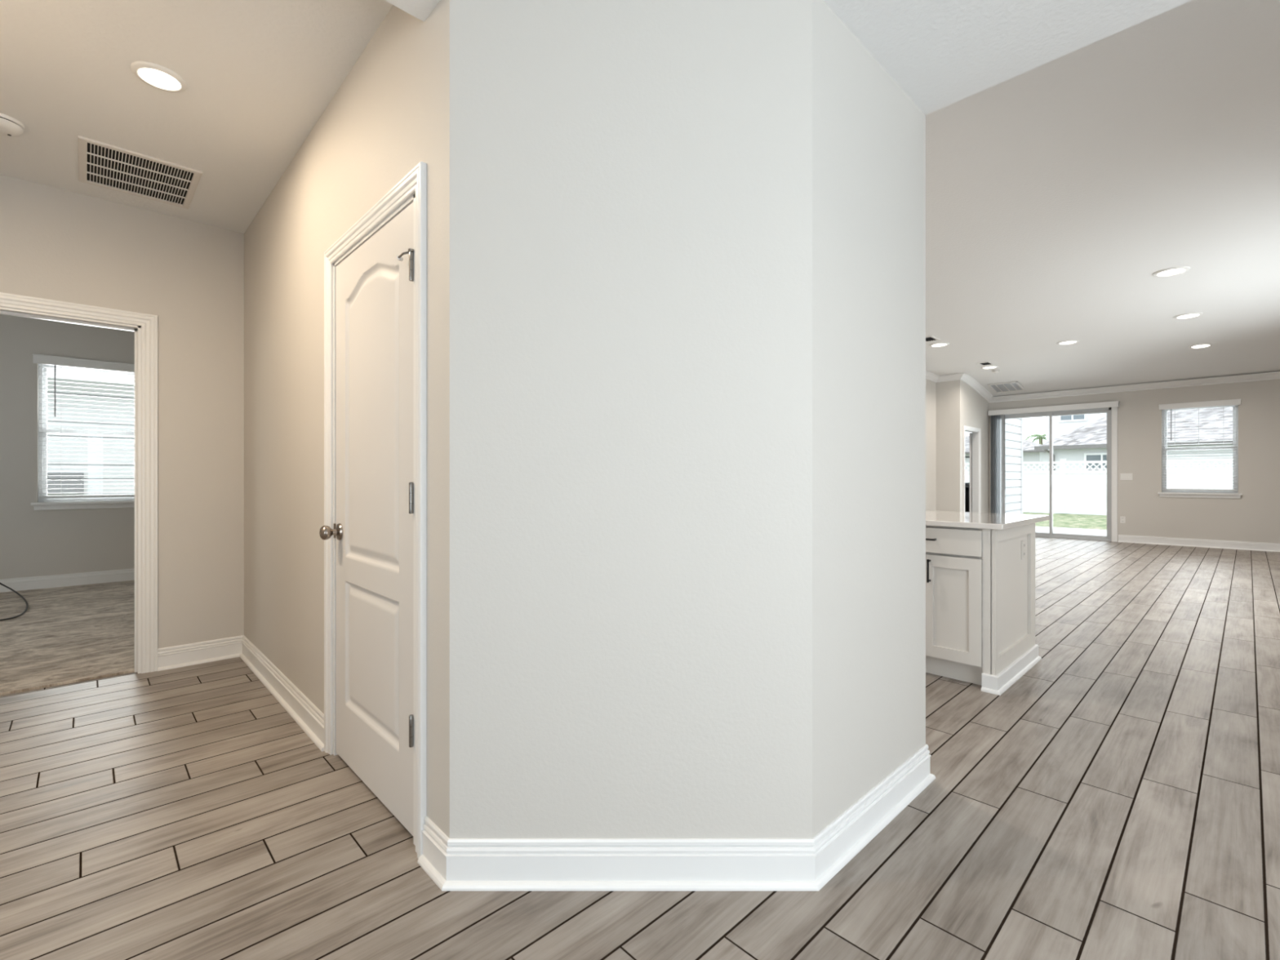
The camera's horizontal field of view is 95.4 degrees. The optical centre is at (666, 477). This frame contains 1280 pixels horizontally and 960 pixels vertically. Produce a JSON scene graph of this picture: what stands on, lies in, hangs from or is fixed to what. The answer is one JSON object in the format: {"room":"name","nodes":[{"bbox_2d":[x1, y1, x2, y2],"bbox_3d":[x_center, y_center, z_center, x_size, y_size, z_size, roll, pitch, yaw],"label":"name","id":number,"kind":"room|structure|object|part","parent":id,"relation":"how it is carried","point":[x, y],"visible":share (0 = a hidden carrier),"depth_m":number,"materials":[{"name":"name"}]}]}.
{"room":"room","nodes":[
{"label":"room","id":0,"kind":"room"},
{"bbox_2d":[0,314,133,579],"bbox_3d":[-6.573,-0.460,5.795,4.500,3.200,0.150,0,0,-45],"label":"wall","id":1,"kind":"structure","parent":0,"point":[33,543],"depth_m":5.89,"materials":[{"name":"paint"}]},
{"bbox_2d":[0,568,133,592],"bbox_3d":[-6.514,1.064,5.737,4.300,0.128,0.014,0,0,-45],"label":"baseboard","id":2,"kind":"structure","parent":1,"relation":"attached to","point":[124,575],"depth_m":6.03,"materials":[{"name":"paint"}]},
{"bbox_2d":[31,364,133,510],"bbox_3d":[-6.083,-0.438,6.249,1.000,1.535,0.190,0,0,-45],"label":"window","id":3,"kind":"structure","parent":1,"relation":"in","point":[46,504],"depth_m":6.02,"materials":[{"name":"white plastic"}]},
{"bbox_3d":[-6.059,0.265,6.224,1.000,0.024,0.120,0,0,-45],"label":"sill","id":4,"kind":"part","parent":3,"relation":"part of","materials":[{"name":"paint"}]},
{"bbox_2d":[32,353,133,498],"bbox_3d":[-6.057,-0.516,6.222,0.978,1.457,0.097,0,0,-45],"label":"window blind","id":5,"kind":"object","parent":3,"relation":"attached to","point":[55,361],"visible":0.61,"depth_m":6.11,"materials":[{"name":"paint"}]},
{"bbox_3d":[-6.070,-1.181,6.235,0.898,0.043,0.050,0,0,-45],"label":"head rail","id":6,"kind":"part","parent":5,"relation":"part of","materials":[{"name":"plastic"}]},
{"bbox_3d":[-6.072,0.200,6.237,0.890,0.024,0.048,0,0,-45],"label":"rail","id":7,"kind":"part","parent":5,"relation":"part of","materials":[{"name":"plastic"}]},
{"bbox_3d":[-6.136,-0.814,6.302,0.846,0.718,0.026,0,0,-45],"label":"sash","id":8,"kind":"part","parent":3,"relation":"part of","materials":[{"name":"glass"}]},
{"bbox_3d":[-6.115,-0.136,6.280,0.846,0.718,0.026,0,0,-45],"label":"sash","id":9,"kind":"part","parent":3,"relation":"part of","materials":[{"name":"white plastic"}]},
{"bbox_2d":[0,174,244,648],"bbox_3d":[-3.966,-0.460,2.568,3.423,3.200,0.115,0,0,-45],"label":"wall","id":10,"kind":"structure","parent":0,"point":[56,244],"depth_m":3.51,"materials":[{"name":"paint"}]},
{"bbox_2d":[0,292,157,673],"bbox_3d":[-3.386,0.092,3.136,0.962,2.096,0.133,0,0,-45],"label":"door frame","id":11,"kind":"structure","parent":10,"relation":"attached to","point":[148,322],"depth_m":3.40,"materials":[{"name":"paint"}]},
{"bbox_2d":[0,0,392,233],"bbox_3d":[-2.261,-1.814,2.207,1.523,0.492,2.806,0,0,-45],"label":"ceiling","id":12,"kind":"structure","parent":0,"point":[259,75],"depth_m":2.33,"materials":[{"name":"paint"}]},
{"bbox_2d":[0,112,24,136],"bbox_3d":[-2.918,-1.544,2.548,0.144,0.049,0.144,0,0,-45],"label":"smoke detector","id":13,"kind":"object","parent":12,"relation":"attached to","point":[9,126],"visible":1,"depth_m":2.54,"materials":[{"name":"white plastic"}]},
{"bbox_2d":[78,135,202,208],"bbox_3d":[-2.736,-1.563,3.022,0.449,0.010,0.563,0,0,-45],"label":"ceiling vent","id":14,"kind":"object","parent":12,"relation":"in","point":[100,164],"visible":1,"depth_m":3.00,"materials":[{"name":"metal"}]},
{"bbox_2d":[130,61,187,92],"bbox_3d":[-1.982,-1.562,2.275,0.169,0.012,0.169,0,0,-45],"label":"recessed light","id":15,"kind":"object","parent":12,"relation":"in","point":[157,76],"visible":1,"depth_m":2.26,"materials":[{"name":"white plastic"}]},
{"bbox_2d":[244,0,449,838],"bbox_3d":[-1.661,-0.460,2.766,0.115,3.200,3.095,0,0,-45],"label":"wall","id":16,"kind":"structure","parent":0,"point":[389,115],"depth_m":2.55,"materials":[{"name":"paint"}]},
{"bbox_2d":[157,635,324,751],"bbox_3d":[-2.213,1.076,2.940,0.419,0.128,1.838,0,0,-45],"label":"baseboard","id":17,"kind":"structure","parent":16,"relation":"attached to","point":[301,709],"depth_m":3.38,"materials":[{"name":"paint"}]},
{"bbox_2d":[319,202,413,835],"bbox_3d":[-1.081,0.130,2.083,0.109,1.988,0.828,0,0,-45],"label":"door","id":18,"kind":"structure","parent":16,"relation":"in","point":[372,531],"depth_m":2.06,"materials":[{"name":"paint"}]},
{"bbox_3d":[-1.338,0.218,2.315,0.073,0.069,0.069,0,0,-45],"label":"knob","id":19,"kind":"part","parent":18,"relation":"part of","materials":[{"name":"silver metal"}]},
{"bbox_3d":[-0.819,-0.697,1.815,0.051,0.017,0.013,0,0,21],"label":"stop arm","id":20,"kind":"part","parent":18,"relation":"part of","materials":[{"name":"metal"}]},
{"bbox_2d":[324,161,426,858],"bbox_3d":[-1.033,0.100,2.125,0.133,2.081,0.988,0,0,-45],"label":"door frame","id":21,"kind":"structure","parent":16,"relation":"attached to","point":[415,182],"depth_m":1.81,"materials":[{"name":"paint"}]},
{"bbox_2d":[449,0,812,838],"bbox_3d":[-0.100,-0.142,1.688,1.017,2.564,0.115,0,0,0],"label":"wall","id":22,"kind":"structure","parent":0,"point":[631,180],"depth_m":1.63,"materials":[{"name":"paint"}]},
{"bbox_2d":[417,744,935,890],"bbox_3d":[0.198,1.076,1.857,1.778,0.128,0.656,0,0,-28],"label":"baseboard","id":23,"kind":"structure","parent":22,"relation":"attached to","point":[451,864],"depth_m":1.62,"materials":[{"name":"paint"}]},
{"bbox_2d":[0,537,1279,959],"bbox_3d":[1.248,1.174,6.000,15.650,0.092,10.820,0,0,-45],"label":"floor","id":24,"kind":"structure","parent":0,"point":[1120,799],"depth_m":1.92,"materials":[{"name":"brown wood"}]},
{"bbox_2d":[0,582,28,621],"bbox_3d":[-5.787,0.902,4.968,0.465,0.455,1.442,0,0,-45],"label":"cable","id":25,"kind":"object","parent":24,"relation":"on","point":[1,584],"visible":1,"depth_m":5.18,"materials":[{"name":"black rubber"}]},
{"bbox_2d":[925,525,982,685],"bbox_3d":[1.673,0.707,3.557,0.654,0.867,0.640,0,0,-45],"label":"base cabinet","id":26,"kind":"object","parent":24,"relation":"on","point":[953,555],"visible":0.51,"depth_m":3.24,"materials":[{"name":"paint"}]},
{"bbox_3d":[1.491,0.529,3.304,0.040,0.132,0.010,0,0,-45],"label":"handle","id":27,"kind":"part","parent":26,"relation":"part of","materials":[{"name":"black metal"}]},
{"bbox_3d":[1.474,0.356,3.356,0.019,0.141,0.637,0,0,-45],"label":"drawer","id":28,"kind":"part","parent":26,"relation":"part of","materials":[{"name":"paint"}]},
{"bbox_2d":[925,510,1049,529],"bbox_3d":[1.230,0.258,4.274,1.015,0.030,2.495,0,0,-45],"label":"countertop","id":29,"kind":"structure","parent":26,"relation":"on","point":[938,518],"depth_m":3.37,"materials":[{"name":"stone"}]},
{"bbox_2d":[981,523,1041,695],"bbox_3d":[1.188,0.707,4.213,0.868,0.867,2.443,0,0,-45],"label":"island end panel","id":30,"kind":"object","parent":24,"relation":"on","point":[1010,649],"visible":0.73,"depth_m":3.27,"materials":[{"name":"paint"}]},
{"bbox_3d":[1.188,1.095,4.213,0.868,0.090,2.443,0,0,-45],"label":"moulding","id":31,"kind":"part","parent":30,"relation":"part of","materials":[{"name":"paint"}]},
{"bbox_3d":[2.008,0.707,3.401,0.800,0.867,0.047,0,0,-45],"label":"panel","id":32,"kind":"part","parent":30,"relation":"part of","materials":[{"name":"paint"}]},
{"bbox_2d":[1021,539,1025,559],"bbox_3d":[2.155,0.435,3.509,0.072,0.116,0.009,0,0,-45],"label":"electrical outlet","id":33,"kind":"object","parent":30,"relation":"attached to","point":[1023,542],"visible":1,"depth_m":3.50,"materials":[{"name":"paint"}]},
{"bbox_2d":[385,0,1191,115],"bbox_3d":[0.176,-1.717,0.039,4.204,0.686,3.707,0,0,-45],"label":"ceiling","id":34,"kind":"structure","parent":0,"point":[941,53],"depth_m":1.79,"materials":[{"name":"paint"}]},
{"bbox_2d":[812,0,925,838],"bbox_3d":[-0.459,-0.460,3.073,0.811,3.200,3.267,0,0,-45],"label":"wall","id":35,"kind":"structure","parent":0,"point":[868,135],"depth_m":1.86,"materials":[{"name":"paint"}]},
{"bbox_2d":[925,378,936,511],"bbox_3d":[1.820,-0.460,7.743,9.246,3.200,0.115,0,0,-45],"label":"wall","id":36,"kind":"structure","parent":0,"point":[931,386],"depth_m":10.72,"materials":[{"name":"paint"}]},
{"bbox_2d":[936,379,962,511],"bbox_3d":[5.238,-0.460,10.782,0.115,3.200,0.422,0,0,-45],"label":"wall","id":37,"kind":"structure","parent":0,"point":[948,393],"depth_m":10.72,"materials":[{"name":"paint"}]},
{"bbox_2d":[962,381,1022,514],"bbox_3d":[6.791,-0.410,12.093,3.935,3.300,0.150,0,0,-45],"label":"wall","id":38,"kind":"structure","parent":0,"point":[975,407],"depth_m":11.78,"materials":[{"name":"paint"}]},
{"bbox_2d":[968,432,972,512],"bbox_3d":[6.179,0.124,11.749,0.167,2.008,0.790,0,0,33],"label":"door","id":39,"kind":"structure","parent":38,"relation":"in","point":[970,433],"depth_m":11.42,"materials":[{"name":"paint"}]},
{"bbox_2d":[963,425,980,512],"bbox_3d":[5.765,0.091,11.079,0.924,2.097,0.133,0,0,-45],"label":"door frame","id":40,"kind":"structure","parent":38,"relation":"attached to","point":[975,433],"depth_m":11.34,"materials":[{"name":"paint"}]},
{"bbox_2d":[925,370,1279,403],"bbox_3d":[4.604,-1.703,6.146,10.696,0.384,6.081,0,0,-45],"label":"trim","id":41,"kind":"structure","parent":38,"relation":"attached to","point":[964,377],"depth_m":10.41,"materials":[{"name":"paint"}]},
{"bbox_2d":[925,0,1279,396],"bbox_3d":[4.604,-1.837,6.146,10.696,0.445,6.081,0,0,-45],"label":"ceiling","id":42,"kind":"structure","parent":0,"point":[1057,190],"depth_m":4.15,"materials":[{"name":"paint"}]},
{"bbox_2d":[925,335,940,342],"bbox_3d":[3.573,-1.889,7.939,0.300,0.012,0.205,0,0,-45],"label":"ceiling vent","id":43,"kind":"object","parent":42,"relation":"in","point":[928,339],"visible":0.64,"depth_m":7.93,"materials":[{"name":"black plastic"}]},
{"bbox_2d":[928,342,949,346],"bbox_3d":[3.883,-1.888,8.279,0.263,0.012,0.263,0,0,-45],"label":"recessed light","id":44,"kind":"object","parent":42,"relation":"in","point":[942,344],"visible":1,"depth_m":8.26,"materials":[{"name":"white plastic"}]},
{"bbox_2d":[976,361,994,365],"bbox_3d":[5.289,-1.889,9.645,0.300,0.012,0.190,0,0,-45],"label":"ceiling vent","id":45,"kind":"object","parent":42,"relation":"in","point":[984,363],"visible":1,"depth_m":9.64,"materials":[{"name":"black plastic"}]},
{"bbox_2d":[981,365,998,368],"bbox_3d":[5.531,-1.886,9.955,0.263,0.016,0.263,0,0,-45],"label":"recessed light","id":46,"kind":"object","parent":42,"relation":"in","point":[986,366],"visible":1,"depth_m":9.92,"materials":[{"name":"white plastic"}]},
{"bbox_2d":[991,369,999,373],"bbox_3d":[5.777,-1.861,10.204,0.120,0.049,0.120,0,0,-45],"label":"smoke detector","id":47,"kind":"object","parent":42,"relation":"attached to","point":[993,371],"visible":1,"depth_m":10.16,"materials":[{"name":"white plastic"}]},
{"bbox_2d":[987,381,1024,392],"bbox_3d":[6.459,-1.713,11.056,0.510,0.110,0.500,0,0,-45],"label":"ceiling vent","id":48,"kind":"object","parent":42,"relation":"attached to","point":[1010,386],"visible":1,"depth_m":11.05,"materials":[{"name":"white plastic"}]},
{"bbox_2d":[1056,339,1079,344],"bbox_3d":[5.614,-1.888,8.132,0.263,0.012,0.263,0,0,-45],"label":"recessed light","id":49,"kind":"object","parent":42,"relation":"in","point":[1073,341],"visible":1,"depth_m":8.11,"materials":[{"name":"white plastic"}]},
{"bbox_2d":[1152,266,1190,276],"bbox_3d":[4.639,-1.888,5.345,0.263,0.012,0.263,0,0,-45],"label":"recessed light","id":50,"kind":"object","parent":42,"relation":"in","point":[1173,271],"visible":1,"depth_m":5.33,"materials":[{"name":"white plastic"}]},
{"bbox_2d":[1173,312,1203,319],"bbox_3d":[6.098,-1.888,6.800,0.263,0.012,0.263,0,0,-45],"label":"recessed light","id":51,"kind":"object","parent":42,"relation":"in","point":[1190,315],"visible":1,"depth_m":6.78,"materials":[{"name":"white plastic"}]},
{"bbox_2d":[1188,343,1213,348],"bbox_3d":[7.631,-1.877,8.307,0.262,0.022,0.263,0,0,-45],"label":"recessed light","id":52,"kind":"object","parent":42,"relation":"in","point":[1200,345],"visible":1,"depth_m":8.29,"materials":[{"name":"white plastic"}]},
{"bbox_2d":[989,378,1279,543],"bbox_3d":[8.588,-0.460,9.832,0.150,3.200,5.659,0,0,-45],"label":"wall","id":53,"kind":"structure","parent":0,"point":[1255,517],"depth_m":9.61,"materials":[{"name":"paint"}]},
{"bbox_2d":[990,406,1117,542],"bbox_3d":[7.270,-0.102,11.032,0.018,2.483,2.046,0,0,-45],"label":"door frame","id":54,"kind":"structure","parent":53,"relation":"attached to","point":[1114,410],"depth_m":10.33,"materials":[{"name":"paint"}]},
{"bbox_2d":[987,400,1119,513],"bbox_3d":[7.234,-0.120,10.978,0.106,2.450,2.095,0,0,-45],"label":"vertical blinds","id":55,"kind":"object","parent":53,"relation":"attached to","point":[1000,414],"visible":0.73,"depth_m":11.57,"materials":[{"name":"plastic"}]},
{"bbox_2d":[1004,407,1111,541],"bbox_3d":[7.329,-0.050,11.091,0.150,2.420,1.880,0,0,-45],"label":"door","id":56,"kind":"structure","parent":53,"relation":"in","point":[1104,410],"depth_m":10.82,"materials":[{"name":"metal"}]},
{"bbox_3d":[7.012,-0.049,11.393,0.032,2.333,0.925,0,0,-45],"label":"sliding panel","id":57,"kind":"part","parent":56,"relation":"part of","materials":[{"name":"glass"}]},
{"bbox_3d":[7.306,0.065,11.061,0.020,0.250,0.024,0,0,-45],"label":"pull handle","id":58,"kind":"part","parent":56,"relation":"part of","materials":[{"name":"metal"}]},
{"bbox_3d":[7.660,-0.049,10.796,0.032,2.333,0.915,0,0,-45],"label":"fixed panel","id":59,"kind":"part","parent":56,"relation":"part of","materials":[{"name":"glass"}]},
{"bbox_2d":[1120,516,1125,523],"bbox_3d":[8.049,0.743,10.258,0.009,0.116,0.072,0,0,-45],"label":"electrical outlet","id":60,"kind":"object","parent":53,"relation":"attached to","point":[1122,519],"visible":1,"depth_m":10.25,"materials":[{"name":"white plastic"}]},
{"bbox_2d":[1120,473,1132,479],"bbox_3d":[8.084,-0.015,10.222,0.011,0.120,0.170,0,0,-45],"label":"light switch","id":61,"kind":"object","parent":53,"relation":"attached to","point":[1122,476],"visible":1,"depth_m":10.22,"materials":[{"name":"white plastic"}]},
{"bbox_2d":[1118,534,1279,551],"bbox_3d":[9.262,1.076,9.033,0.027,0.128,3.575,0,0,-45],"label":"baseboard","id":62,"kind":"structure","parent":53,"relation":"attached to","point":[1270,547],"depth_m":9.52,"materials":[{"name":"paint"}]},
{"bbox_2d":[1157,404,1242,498],"bbox_3d":[8.786,-0.438,9.599,0.190,1.535,1.020,0,0,-45],"label":"window","id":63,"kind":"structure","parent":53,"relation":"in","point":[1165,493],"depth_m":9.56,"materials":[{"name":"white plastic"}]},
{"bbox_2d":[1158,399,1240,490],"bbox_3d":[8.759,-0.516,9.573,0.098,1.457,0.998,0,0,-45],"label":"window blind","id":64,"kind":"object","parent":63,"relation":"attached to","point":[1231,402],"visible":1,"depth_m":9.57,"materials":[{"name":"paint"}]},
{"bbox_3d":[8.775,-0.480,9.588,0.055,1.360,0.002,0,0,-45],"label":"ladder cord","id":65,"kind":"part","parent":64,"relation":"part of","materials":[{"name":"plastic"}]},
{"bbox_3d":[8.774,0.200,9.588,0.048,0.024,0.910,0,0,-45],"label":"rail","id":66,"kind":"part","parent":64,"relation":"part of","materials":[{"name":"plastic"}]},
{"bbox_3d":[8.818,-0.136,9.631,0.026,0.718,0.866,0,0,-45],"label":"sash","id":67,"kind":"part","parent":63,"relation":"part of","materials":[{"name":"white plastic"}]},
{"bbox_3d":[8.839,-0.814,9.652,0.026,0.718,0.866,0,0,-45],"label":"sash","id":68,"kind":"part","parent":63,"relation":"part of","materials":[{"name":"glass"}]},
{"bbox_3d":[8.761,0.265,9.574,0.120,0.024,1.020,0,0,-45],"label":"sill","id":69,"kind":"part","parent":63,"relation":"part of","materials":[{"name":"paint"}]},
{"bbox_3d":[5.562,-0.460,13.205,4.000,3.200,3.391,0,0,-45],"label":"wall","id":70,"kind":"structure","parent":0,"visible":0},
{"bbox_2d":[964,455,968,486],"bbox_3d":[7.439,-0.463,14.015,0.190,1.455,1.090,0,0,-45],"label":"window","id":71,"kind":"structure","parent":70,"relation":"in","point":[966,484],"depth_m":14.17,"materials":[{"name":"white plastic"}]},
{"bbox_2d":[964,435,968,483],"bbox_3d":[7.412,-0.541,13.989,0.098,1.377,1.068,0,0,-45],"label":"window blind","id":72,"kind":"object","parent":71,"relation":"attached to","point":[965,435],"visible":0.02,"depth_m":14.11,"materials":[{"name":"paint"}]},
{"bbox_3d":[5.551,1.180,13.166,3.930,0.080,3.231,0,0,-45],"label":"floor","id":73,"kind":"structure","parent":0,"visible":0},
{"bbox_2d":[964,486,968,511],"bbox_3d":[6.997,0.677,13.573,0.451,0.925,0.940,0,0,-45],"label":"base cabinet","id":74,"kind":"object","parent":73,"relation":"on","point":[966,488],"visible":0.07,"depth_m":13.36,"materials":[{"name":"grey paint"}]},
{"label":"outside","id":75,"kind":"structure","parent":0,"visible":0},
{"bbox_2d":[1022,511,1106,515],"bbox_3d":[14.142,1.465,28.284,120.000,0.150,100.000,0,0,-45],"label":"ground","id":76,"kind":"structure","parent":75,"point":[1023,512],"depth_m":21.80,"materials":[{"name":"green plant"}]},
{"bbox_2d":[47,368,133,495],"bbox_3d":[-10.069,-1.185,10.069,18.800,5.150,5.520,0,0,-45],"label":"neighbor house","id":77,"kind":"structure","parent":76,"relation":"on","point":[114,473],"depth_m":8.50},
{"bbox_2d":[47,472,84,493],"bbox_3d":[-8.623,0.080,8.319,0.410,0.300,0.040,0,0,-45],"label":"window blind","id":78,"kind":"object","parent":77,"relation":"attached to","point":[55,477],"depth_m":8.33,"materials":[{"name":"white plastic"}]},
{"bbox_2d":[964,435,1048,471],"bbox_3d":[24.141,-0.985,43.657,9.120,4.750,9.400,0,0,-45],"label":"neighbor house","id":79,"kind":"structure","parent":76,"relation":"on","point":[1029,454],"depth_m":38.46,"materials":[{"name":"paint"}]},
{"bbox_2d":[1024,434,1045,444],"bbox_3d":[30.992,-1.161,48.223,2.592,4.862,2.504,0,0,-45],"label":"palm tree","id":80,"kind":"object","parent":76,"relation":"on","point":[1040,437],"visible":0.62,"depth_m":48.09,"materials":[{"name":"green plant"}]},
{"bbox_2d":[1035,526,1106,536],"bbox_3d":[9.596,1.255,11.122,3.100,0.170,5.159,0,0,-45],"label":"patio slab","id":81,"kind":"object","parent":76,"relation":"on","point":[1037,529],"depth_m":12.74,"materials":[{"name":"concrete"}]},
{"bbox_2d":[964,458,1232,515],"bbox_3d":[14.506,0.375,19.152,0.150,2.030,22.020,0,0,-45],"label":"vinyl fence","id":82,"kind":"object","parent":76,"relation":"on","point":[1080,491],"visible":0.17,"depth_m":19.65,"materials":[{"name":"white plastic"}]},
{"bbox_3d":[11.070,0.340,22.588,0.070,1.800,2.310,0,0,-45],"label":"panel","id":83,"kind":"part","parent":82,"relation":"part of","materials":[{"name":"white plastic"}]},
{"bbox_3d":[12.788,0.340,20.870,0.070,1.800,2.310,0,0,-45],"label":"panel","id":84,"kind":"part","parent":82,"relation":"part of","materials":[{"name":"white plastic"}]},
{"bbox_3d":[13.647,0.375,20.011,0.150,2.030,0.150,0,0,-45],"label":"post","id":85,"kind":"part","parent":82,"relation":"part of","materials":[{"name":"white plastic"}]},
{"bbox_3d":[14.506,0.340,19.152,0.070,1.800,2.310,0,0,-45],"label":"panel","id":86,"kind":"part","parent":82,"relation":"part of","materials":[{"name":"white plastic"}]},
{"bbox_3d":[16.225,0.340,17.434,0.070,1.800,2.310,0,0,-45],"label":"panel","id":87,"kind":"part","parent":82,"relation":"part of","materials":[{"name":"white plastic"}]},
{"bbox_2d":[1034,406,1232,471],"bbox_3d":[26.711,-2.335,25.226,12.550,7.450,16.900,0,0,-45],"label":"neighbor house","id":88,"kind":"structure","parent":76,"relation":"on","point":[1076,437],"depth_m":24.64,"materials":[{"name":"paint"}]},
{"bbox_3d":[20.453,-3.310,29.292,0.010,0.800,1.000,0,0,-45],"label":"pane","id":89,"kind":"part","parent":88,"relation":"part of","materials":[{"name":"grey glass"}]},
{"bbox_3d":[18.951,-0.370,24.855,0.010,1.220,1.650,0,0,-45],"label":"pane","id":90,"kind":"part","parent":88,"relation":"part of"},
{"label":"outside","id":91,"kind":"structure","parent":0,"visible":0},
{"bbox_2d":[1022,512,1106,529],"bbox_3d":[11.261,1.260,15.503,9.450,0.083,34.000,0,0,-45],"label":"lawn","id":92,"kind":"structure","parent":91,"point":[1060,520],"depth_m":16.83,"materials":[{"name":"green plant"}]}
]}

